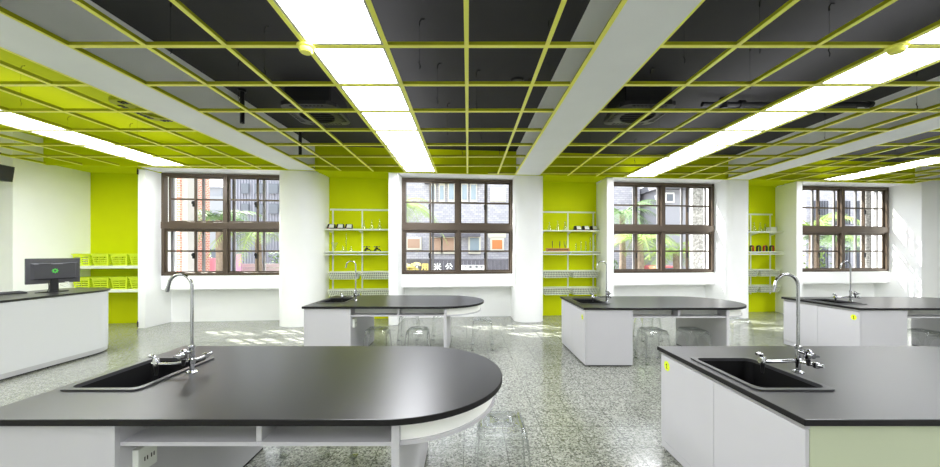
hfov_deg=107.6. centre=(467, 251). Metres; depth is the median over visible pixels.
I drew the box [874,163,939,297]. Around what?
wall pier
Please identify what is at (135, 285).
storage basket
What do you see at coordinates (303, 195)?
column
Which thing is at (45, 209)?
wall
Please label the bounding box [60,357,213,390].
sink
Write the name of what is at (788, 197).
wall
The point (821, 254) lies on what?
leafy bush
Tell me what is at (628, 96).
air conditioner
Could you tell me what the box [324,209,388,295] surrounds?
shelving unit
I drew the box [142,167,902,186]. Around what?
trim
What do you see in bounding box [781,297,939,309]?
countertop
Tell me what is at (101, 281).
storage basket
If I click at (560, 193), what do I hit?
wall niche
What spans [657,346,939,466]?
lab bench
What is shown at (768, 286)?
wire basket
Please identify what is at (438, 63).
wire
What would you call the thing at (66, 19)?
beam
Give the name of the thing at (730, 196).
column
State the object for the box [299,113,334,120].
grille
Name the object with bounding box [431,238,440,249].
shutter
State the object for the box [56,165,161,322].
wall niche
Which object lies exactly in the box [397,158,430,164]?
diffuser
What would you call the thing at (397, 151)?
ceiling light
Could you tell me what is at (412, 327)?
stool
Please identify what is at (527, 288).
column
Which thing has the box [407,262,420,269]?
palm tree
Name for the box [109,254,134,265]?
storage basket
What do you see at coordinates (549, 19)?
wire
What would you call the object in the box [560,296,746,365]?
lab bench
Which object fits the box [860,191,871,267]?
stone pillar
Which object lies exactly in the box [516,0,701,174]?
beam
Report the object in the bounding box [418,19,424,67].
wire
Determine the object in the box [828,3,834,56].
wire
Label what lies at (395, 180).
wall
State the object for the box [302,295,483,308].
countertop
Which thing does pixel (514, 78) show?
ceiling box
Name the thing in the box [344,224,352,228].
meter
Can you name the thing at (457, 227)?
window
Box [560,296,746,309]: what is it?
countertop
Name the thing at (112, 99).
air conditioner
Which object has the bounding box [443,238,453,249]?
shutter
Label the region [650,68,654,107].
wire
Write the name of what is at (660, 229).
window
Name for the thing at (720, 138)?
ceiling light
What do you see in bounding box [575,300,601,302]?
basin
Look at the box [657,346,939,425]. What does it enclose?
countertop
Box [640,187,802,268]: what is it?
villa
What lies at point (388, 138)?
ceiling light
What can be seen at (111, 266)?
wall shelf
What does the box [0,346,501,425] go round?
countertop
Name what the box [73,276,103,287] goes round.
storage basket
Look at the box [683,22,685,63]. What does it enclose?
wire
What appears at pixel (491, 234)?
shutter
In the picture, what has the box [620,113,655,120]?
grille
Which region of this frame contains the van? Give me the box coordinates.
[644,265,672,268]
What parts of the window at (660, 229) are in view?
sash, sash, sash, sash, frame, sash, sash, sash, sash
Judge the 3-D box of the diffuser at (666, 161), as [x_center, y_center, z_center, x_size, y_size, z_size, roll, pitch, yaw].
[3.805,-1.682,6.383,0.574,0.001,0.576,0,0,0]
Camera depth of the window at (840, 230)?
8.80 m
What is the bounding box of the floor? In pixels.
[0,311,913,466]
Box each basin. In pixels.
[79,361,200,387]
[325,299,350,301]
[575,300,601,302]
[702,361,817,387]
[811,300,857,311]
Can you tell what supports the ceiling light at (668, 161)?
attached to the grid at (823, 42)
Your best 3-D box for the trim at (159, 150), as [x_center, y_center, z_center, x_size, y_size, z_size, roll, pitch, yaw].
[2.450,-1.920,7.593,21.201,0.500,0.060,0,0,-5]
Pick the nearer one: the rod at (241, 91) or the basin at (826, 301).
the rod at (241, 91)
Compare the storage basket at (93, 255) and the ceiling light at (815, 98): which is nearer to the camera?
the ceiling light at (815, 98)
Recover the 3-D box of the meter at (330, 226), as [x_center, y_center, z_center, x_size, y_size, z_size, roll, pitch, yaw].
[-3.050,-0.568,7.675,0.169,0.115,0.148,0,0,-5]
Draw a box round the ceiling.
[0,0,939,161]
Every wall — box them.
[0,132,89,291]
[138,169,170,327]
[161,171,889,321]
[176,178,197,270]
[242,264,278,270]
[389,173,404,324]
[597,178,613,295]
[775,181,801,313]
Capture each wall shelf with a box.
[80,265,137,268]
[108,288,137,291]
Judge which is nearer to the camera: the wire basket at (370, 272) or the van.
the wire basket at (370, 272)
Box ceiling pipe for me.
[700,97,874,107]
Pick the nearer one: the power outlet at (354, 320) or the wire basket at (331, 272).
the power outlet at (354, 320)
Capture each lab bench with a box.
[0,346,501,466]
[302,295,483,347]
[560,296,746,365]
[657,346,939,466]
[781,297,939,346]
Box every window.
[161,173,278,275]
[402,178,512,273]
[614,182,713,272]
[802,186,888,271]
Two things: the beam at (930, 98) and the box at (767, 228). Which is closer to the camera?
the beam at (930, 98)
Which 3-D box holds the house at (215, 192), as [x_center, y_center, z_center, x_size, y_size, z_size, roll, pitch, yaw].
[-14.145,-0.853,21.025,2.000,5.585,4.150,0,0,0]
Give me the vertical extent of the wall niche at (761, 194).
3.710 m
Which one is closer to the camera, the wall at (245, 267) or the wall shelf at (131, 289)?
the wall shelf at (131, 289)
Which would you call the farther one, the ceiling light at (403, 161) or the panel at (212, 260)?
the panel at (212, 260)
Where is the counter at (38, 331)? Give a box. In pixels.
[0,288,110,380]
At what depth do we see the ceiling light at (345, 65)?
3.10 m
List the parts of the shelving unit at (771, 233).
hanging rail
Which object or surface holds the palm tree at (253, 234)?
on the pavement
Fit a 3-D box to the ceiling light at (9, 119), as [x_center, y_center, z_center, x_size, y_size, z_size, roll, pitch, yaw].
[-5.795,-1.688,4.429,0.614,0.028,0.616,0,0,0]
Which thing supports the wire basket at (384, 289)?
hanging from the shelving unit at (362, 210)
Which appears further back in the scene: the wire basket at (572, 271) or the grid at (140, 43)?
the wire basket at (572, 271)
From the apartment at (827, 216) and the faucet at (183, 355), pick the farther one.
the apartment at (827, 216)
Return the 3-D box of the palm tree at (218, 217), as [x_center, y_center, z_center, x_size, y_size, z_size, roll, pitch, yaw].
[-7.930,0.297,10.992,2.336,3.292,2.202,0,0,27]
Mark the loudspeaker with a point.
(6, 172)
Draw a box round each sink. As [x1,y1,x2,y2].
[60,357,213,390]
[316,297,354,302]
[569,298,609,303]
[691,357,834,390]
[800,298,865,311]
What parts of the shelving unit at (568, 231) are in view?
rail, hanging rail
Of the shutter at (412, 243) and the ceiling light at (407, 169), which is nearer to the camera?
the ceiling light at (407, 169)
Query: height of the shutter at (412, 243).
0.419 m
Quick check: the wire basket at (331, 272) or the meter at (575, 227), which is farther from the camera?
the meter at (575, 227)
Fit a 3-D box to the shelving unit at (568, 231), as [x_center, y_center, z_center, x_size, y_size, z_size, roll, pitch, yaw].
[2.420,0.048,8.209,1.438,2.065,0.338,0,0,-5]
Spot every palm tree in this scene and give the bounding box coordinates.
[198,209,261,270]
[207,232,278,270]
[407,196,448,245]
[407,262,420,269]
[614,199,655,268]
[614,234,679,268]
[644,241,689,268]
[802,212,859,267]
[802,235,859,267]
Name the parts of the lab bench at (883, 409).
door, door, panel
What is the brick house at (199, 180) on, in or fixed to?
on the pavement
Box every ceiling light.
[0,113,64,129]
[32,132,114,144]
[83,146,153,156]
[124,157,183,165]
[273,0,382,44]
[313,48,398,83]
[340,86,409,110]
[361,113,417,129]
[375,132,423,144]
[386,146,428,156]
[395,157,432,165]
[403,167,434,171]
[626,174,657,176]
[632,167,675,173]
[649,157,699,165]
[668,146,726,156]
[693,132,761,144]
[725,113,807,129]
[764,86,874,110]
[821,48,939,83]
[826,174,877,179]
[855,167,914,173]
[895,157,939,165]
[911,27,939,44]
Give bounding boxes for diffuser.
[130,158,179,164]
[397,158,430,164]
[629,174,656,175]
[652,158,694,164]
[900,158,939,164]
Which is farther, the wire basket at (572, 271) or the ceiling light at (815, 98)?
the wire basket at (572, 271)
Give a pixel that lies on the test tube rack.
(547, 249)
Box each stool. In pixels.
[406,327,430,343]
[431,317,452,339]
[471,318,493,345]
[473,411,530,466]
[640,327,667,333]
[681,327,707,333]
[908,328,939,333]
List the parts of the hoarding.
rail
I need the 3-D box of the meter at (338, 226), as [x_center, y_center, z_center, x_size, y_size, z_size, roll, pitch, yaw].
[-2.860,-0.568,7.693,0.169,0.115,0.148,0,0,-5]
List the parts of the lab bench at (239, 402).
panel, leg panel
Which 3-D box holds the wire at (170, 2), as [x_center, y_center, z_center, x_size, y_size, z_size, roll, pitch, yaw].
[-2.534,-1.935,2.950,0.057,0.471,0.010,0,0,0]
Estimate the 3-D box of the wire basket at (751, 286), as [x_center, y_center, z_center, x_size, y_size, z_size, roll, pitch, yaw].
[6.929,0.921,8.639,0.549,0.164,0.311,0,0,-5]
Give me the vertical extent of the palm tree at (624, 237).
2.655 m
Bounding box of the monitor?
[25,258,79,292]
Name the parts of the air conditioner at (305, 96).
panel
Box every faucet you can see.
[148,273,212,375]
[339,260,359,300]
[590,261,611,301]
[755,273,824,373]
[833,261,862,301]
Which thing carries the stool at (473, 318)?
on the floor
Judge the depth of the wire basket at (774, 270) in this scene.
8.70 m
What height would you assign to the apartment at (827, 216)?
3.406 m
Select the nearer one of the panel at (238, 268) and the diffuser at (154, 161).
the diffuser at (154, 161)
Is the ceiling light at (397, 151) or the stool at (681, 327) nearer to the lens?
the stool at (681, 327)
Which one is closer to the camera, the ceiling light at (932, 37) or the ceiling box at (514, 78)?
the ceiling light at (932, 37)
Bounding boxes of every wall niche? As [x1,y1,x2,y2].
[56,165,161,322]
[316,171,388,318]
[543,176,605,315]
[748,180,795,311]
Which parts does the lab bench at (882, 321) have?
door, door, panel, panel, leg panel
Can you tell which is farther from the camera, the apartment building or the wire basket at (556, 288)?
the apartment building
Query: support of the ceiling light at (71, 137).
attached to the grid at (41, 81)
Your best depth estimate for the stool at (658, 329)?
4.94 m
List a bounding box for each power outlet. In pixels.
[132,446,156,466]
[352,318,356,327]
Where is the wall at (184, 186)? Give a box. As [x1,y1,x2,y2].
[176,178,197,270]
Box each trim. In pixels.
[43,138,914,183]
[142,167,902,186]
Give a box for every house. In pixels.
[198,179,209,270]
[210,187,222,257]
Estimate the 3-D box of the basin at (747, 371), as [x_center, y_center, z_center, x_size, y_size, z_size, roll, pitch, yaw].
[1.768,0.872,2.131,0.379,0.228,0.524,0,0,0]
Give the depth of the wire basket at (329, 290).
7.60 m
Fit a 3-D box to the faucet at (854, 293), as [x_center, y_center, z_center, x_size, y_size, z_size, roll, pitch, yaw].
[5.655,0.444,5.131,0.271,0.628,0.178,0,0,0]
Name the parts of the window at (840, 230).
sash, sash, sash, sash, frame, sash, sash, sash, sash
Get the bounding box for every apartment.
[231,179,278,270]
[802,190,859,267]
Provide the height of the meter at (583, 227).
0.115 m
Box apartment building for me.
[407,183,639,269]
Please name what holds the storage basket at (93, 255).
on the wall shelf at (111, 266)
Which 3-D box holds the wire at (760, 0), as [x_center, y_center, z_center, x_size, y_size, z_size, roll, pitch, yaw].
[2.516,-1.935,2.950,0.057,0.471,0.010,0,0,0]
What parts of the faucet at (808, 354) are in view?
tap lever, arm, post, arm, valve knob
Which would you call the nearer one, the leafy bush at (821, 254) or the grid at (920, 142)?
the grid at (920, 142)
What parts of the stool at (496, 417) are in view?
leg, leg, seat, leg, leg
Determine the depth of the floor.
4.03 m
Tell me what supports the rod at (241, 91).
hanging from the ceiling
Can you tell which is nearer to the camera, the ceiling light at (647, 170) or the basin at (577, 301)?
the basin at (577, 301)
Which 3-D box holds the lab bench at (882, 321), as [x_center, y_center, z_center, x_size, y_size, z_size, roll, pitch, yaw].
[6.545,1.143,5.155,2.660,0.794,1.150,0,0,0]
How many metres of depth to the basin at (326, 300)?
5.56 m
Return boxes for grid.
[0,0,627,174]
[0,47,288,169]
[540,0,939,178]
[749,128,939,182]
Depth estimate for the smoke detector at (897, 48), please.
2.76 m
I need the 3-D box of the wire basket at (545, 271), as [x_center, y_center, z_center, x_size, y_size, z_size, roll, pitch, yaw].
[2.074,0.521,8.178,0.679,0.164,0.311,0,0,-5]
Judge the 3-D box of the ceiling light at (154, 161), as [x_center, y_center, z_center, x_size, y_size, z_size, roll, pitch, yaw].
[-5.795,-1.688,6.383,0.614,0.028,0.616,0,0,0]
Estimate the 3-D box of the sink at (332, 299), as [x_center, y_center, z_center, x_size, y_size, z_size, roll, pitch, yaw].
[-2.007,0.862,5.300,0.435,0.249,0.580,0,0,0]
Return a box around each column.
[279,170,328,326]
[511,175,542,322]
[705,180,747,318]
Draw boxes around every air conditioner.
[108,95,172,121]
[281,86,349,124]
[604,86,675,124]
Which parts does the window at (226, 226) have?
sash, sash, sash, sash, sash, sash, sash, sash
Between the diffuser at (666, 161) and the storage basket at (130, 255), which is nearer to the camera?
the diffuser at (666, 161)
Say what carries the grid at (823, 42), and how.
hanging from the wire
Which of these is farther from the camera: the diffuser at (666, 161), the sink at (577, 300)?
the diffuser at (666, 161)
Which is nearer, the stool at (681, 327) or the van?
the stool at (681, 327)
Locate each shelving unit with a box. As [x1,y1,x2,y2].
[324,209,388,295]
[543,211,599,295]
[748,214,783,293]
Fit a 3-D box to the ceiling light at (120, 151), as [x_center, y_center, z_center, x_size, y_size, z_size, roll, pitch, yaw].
[-5.795,-1.688,5.732,0.614,0.028,0.616,0,0,0]
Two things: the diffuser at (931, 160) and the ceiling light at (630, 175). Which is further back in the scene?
the ceiling light at (630, 175)
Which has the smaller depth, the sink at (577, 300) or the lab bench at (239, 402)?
the lab bench at (239, 402)
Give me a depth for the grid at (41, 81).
4.77 m
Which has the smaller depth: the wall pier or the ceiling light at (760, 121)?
the ceiling light at (760, 121)
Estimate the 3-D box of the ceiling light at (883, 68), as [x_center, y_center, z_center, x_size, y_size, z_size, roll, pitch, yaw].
[3.805,-1.688,3.126,0.614,0.028,0.616,0,0,0]
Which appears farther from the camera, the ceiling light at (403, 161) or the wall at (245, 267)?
the wall at (245, 267)
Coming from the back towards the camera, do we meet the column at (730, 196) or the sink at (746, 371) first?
the column at (730, 196)
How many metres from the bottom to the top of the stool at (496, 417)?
0.464 m
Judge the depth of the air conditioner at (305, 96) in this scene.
4.43 m
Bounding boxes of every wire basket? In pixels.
[327,271,360,278]
[327,289,360,296]
[360,271,388,278]
[360,288,388,294]
[543,270,570,277]
[543,287,570,294]
[568,270,599,277]
[568,286,599,294]
[748,269,757,275]
[748,285,757,292]
[749,285,779,291]
[750,269,779,275]
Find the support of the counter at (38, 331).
on the floor
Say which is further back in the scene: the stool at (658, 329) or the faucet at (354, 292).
the faucet at (354, 292)
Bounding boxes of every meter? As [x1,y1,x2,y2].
[327,224,335,228]
[336,224,344,228]
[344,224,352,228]
[573,226,581,229]
[582,226,589,229]
[590,226,597,229]
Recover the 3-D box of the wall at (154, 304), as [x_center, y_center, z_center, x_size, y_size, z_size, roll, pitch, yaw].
[-6.580,-0.065,7.240,0.140,3.210,0.622,0,0,0]
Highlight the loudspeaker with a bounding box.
[0,152,14,181]
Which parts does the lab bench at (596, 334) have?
door, door, panel, panel, leg panel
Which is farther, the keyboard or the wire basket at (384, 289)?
the wire basket at (384, 289)
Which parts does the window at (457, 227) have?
sash, sash, sash, sash, sash, sash, sash, sash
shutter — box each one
[408,239,419,247]
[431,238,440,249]
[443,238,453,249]
[470,238,478,249]
[490,233,503,235]
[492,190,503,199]
[492,240,501,248]
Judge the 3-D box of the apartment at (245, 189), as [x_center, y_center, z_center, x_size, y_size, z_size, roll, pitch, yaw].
[-10.180,-0.859,18.940,3.360,5.597,4.120,0,0,0]
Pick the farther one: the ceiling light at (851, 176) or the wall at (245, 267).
the wall at (245, 267)
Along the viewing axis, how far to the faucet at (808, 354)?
2.12 m
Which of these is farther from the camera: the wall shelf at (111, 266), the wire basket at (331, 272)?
the wire basket at (331, 272)
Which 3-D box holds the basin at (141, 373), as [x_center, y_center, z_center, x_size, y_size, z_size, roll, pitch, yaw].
[-1.988,0.872,2.131,0.379,0.228,0.524,0,0,0]
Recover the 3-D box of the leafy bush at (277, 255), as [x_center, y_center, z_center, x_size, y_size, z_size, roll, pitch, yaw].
[-7.871,0.968,13.984,1.812,2.082,1.972,0,0,0]
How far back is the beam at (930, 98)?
5.36 m
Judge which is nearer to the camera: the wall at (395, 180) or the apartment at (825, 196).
the wall at (395, 180)
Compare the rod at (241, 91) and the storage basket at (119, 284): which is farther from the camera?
the storage basket at (119, 284)
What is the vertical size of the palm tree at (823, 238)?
2.863 m
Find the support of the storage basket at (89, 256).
on the wall shelf at (111, 266)
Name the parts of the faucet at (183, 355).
tap lever, arm, valve knob, post, arm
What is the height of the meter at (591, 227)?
0.115 m
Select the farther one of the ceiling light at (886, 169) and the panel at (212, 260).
the panel at (212, 260)
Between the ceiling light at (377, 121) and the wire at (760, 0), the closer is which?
the wire at (760, 0)
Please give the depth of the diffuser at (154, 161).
6.39 m
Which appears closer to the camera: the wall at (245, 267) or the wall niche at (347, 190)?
the wall niche at (347, 190)
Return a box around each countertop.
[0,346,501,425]
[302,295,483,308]
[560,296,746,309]
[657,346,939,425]
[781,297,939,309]
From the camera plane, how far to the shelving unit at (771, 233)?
8.82 m
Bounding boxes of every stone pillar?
[690,188,702,268]
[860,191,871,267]
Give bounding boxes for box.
[510,77,523,80]
[766,227,776,230]
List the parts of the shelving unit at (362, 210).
basket rail, hanging rail, rail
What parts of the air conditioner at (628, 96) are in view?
panel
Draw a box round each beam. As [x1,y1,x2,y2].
[0,0,314,169]
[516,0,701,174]
[728,76,939,179]
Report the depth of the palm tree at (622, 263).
12.40 m
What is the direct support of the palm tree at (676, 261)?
on the pavement
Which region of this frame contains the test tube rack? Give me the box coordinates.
[546,248,569,250]
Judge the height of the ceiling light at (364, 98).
0.028 m
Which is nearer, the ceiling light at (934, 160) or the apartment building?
the ceiling light at (934, 160)
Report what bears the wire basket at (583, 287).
hanging from the shelving unit at (568, 231)
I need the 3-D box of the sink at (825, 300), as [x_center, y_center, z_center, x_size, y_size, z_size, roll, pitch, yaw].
[5.482,0.862,5.180,0.435,0.249,0.580,0,0,0]
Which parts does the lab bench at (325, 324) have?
door, panel, panel, leg panel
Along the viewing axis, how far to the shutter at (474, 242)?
15.88 m
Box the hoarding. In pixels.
[407,259,507,269]
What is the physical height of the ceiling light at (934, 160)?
0.028 m
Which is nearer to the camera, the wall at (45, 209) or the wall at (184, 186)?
the wall at (45, 209)
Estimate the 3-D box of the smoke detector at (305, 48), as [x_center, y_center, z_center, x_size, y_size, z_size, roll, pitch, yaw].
[-1.315,-1.641,2.790,0.140,0.055,0.140,0,0,0]
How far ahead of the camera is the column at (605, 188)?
7.82 m
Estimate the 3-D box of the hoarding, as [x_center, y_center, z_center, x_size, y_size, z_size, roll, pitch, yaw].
[-0.250,1.102,12.994,4.640,1.677,0.152,0,0,0]
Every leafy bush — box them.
[266,252,278,263]
[803,248,845,267]
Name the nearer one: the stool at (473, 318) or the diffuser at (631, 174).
the stool at (473, 318)
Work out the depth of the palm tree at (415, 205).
10.86 m
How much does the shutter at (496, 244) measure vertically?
0.419 m
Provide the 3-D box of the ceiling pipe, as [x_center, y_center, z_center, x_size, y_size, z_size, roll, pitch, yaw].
[4.495,-2.095,4.850,2.390,0.150,0.120,0,0,0]
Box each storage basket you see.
[71,254,104,265]
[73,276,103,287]
[90,254,122,265]
[90,276,122,288]
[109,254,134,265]
[109,276,137,288]
[128,254,137,265]
[128,277,137,288]
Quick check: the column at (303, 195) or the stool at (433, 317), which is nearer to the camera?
the stool at (433, 317)
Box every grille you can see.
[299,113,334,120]
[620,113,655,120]
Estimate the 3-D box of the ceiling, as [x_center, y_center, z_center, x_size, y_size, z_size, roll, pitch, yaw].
[1.650,-2.245,3.232,22.700,0.150,12.865,0,0,0]
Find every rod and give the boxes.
[238,88,246,123]
[298,132,302,154]
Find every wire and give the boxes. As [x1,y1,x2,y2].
[170,2,171,53]
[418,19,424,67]
[437,63,440,103]
[547,19,553,67]
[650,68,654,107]
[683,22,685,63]
[759,0,760,53]
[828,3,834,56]
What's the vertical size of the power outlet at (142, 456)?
0.115 m
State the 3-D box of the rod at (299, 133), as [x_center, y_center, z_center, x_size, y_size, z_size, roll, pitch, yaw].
[-3.000,-1.944,6.150,0.100,0.449,0.098,0,0,0]
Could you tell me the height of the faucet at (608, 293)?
0.628 m
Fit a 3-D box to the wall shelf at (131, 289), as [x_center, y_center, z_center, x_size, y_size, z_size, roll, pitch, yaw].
[-7.378,0.792,7.209,1.496,0.055,0.478,0,0,-5]
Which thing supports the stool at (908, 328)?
on the floor
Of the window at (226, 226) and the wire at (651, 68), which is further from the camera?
the window at (226, 226)
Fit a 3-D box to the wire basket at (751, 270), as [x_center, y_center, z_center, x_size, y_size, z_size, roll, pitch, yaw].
[6.929,0.521,8.639,0.549,0.164,0.311,0,0,-5]
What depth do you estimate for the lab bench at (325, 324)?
4.80 m
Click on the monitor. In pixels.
(52, 271)
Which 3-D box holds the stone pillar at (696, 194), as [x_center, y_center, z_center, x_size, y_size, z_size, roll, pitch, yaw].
[6.353,-0.560,9.370,0.541,5.000,0.140,0,0,0]
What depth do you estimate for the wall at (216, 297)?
7.91 m
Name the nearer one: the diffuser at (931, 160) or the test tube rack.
the diffuser at (931, 160)
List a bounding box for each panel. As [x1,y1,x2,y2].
[210,258,215,270]
[236,254,241,270]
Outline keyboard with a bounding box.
[0,291,26,294]
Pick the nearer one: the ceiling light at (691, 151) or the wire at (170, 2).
the wire at (170, 2)
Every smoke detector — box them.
[296,41,314,55]
[884,41,910,55]
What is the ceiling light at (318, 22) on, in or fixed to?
attached to the grid at (140, 43)

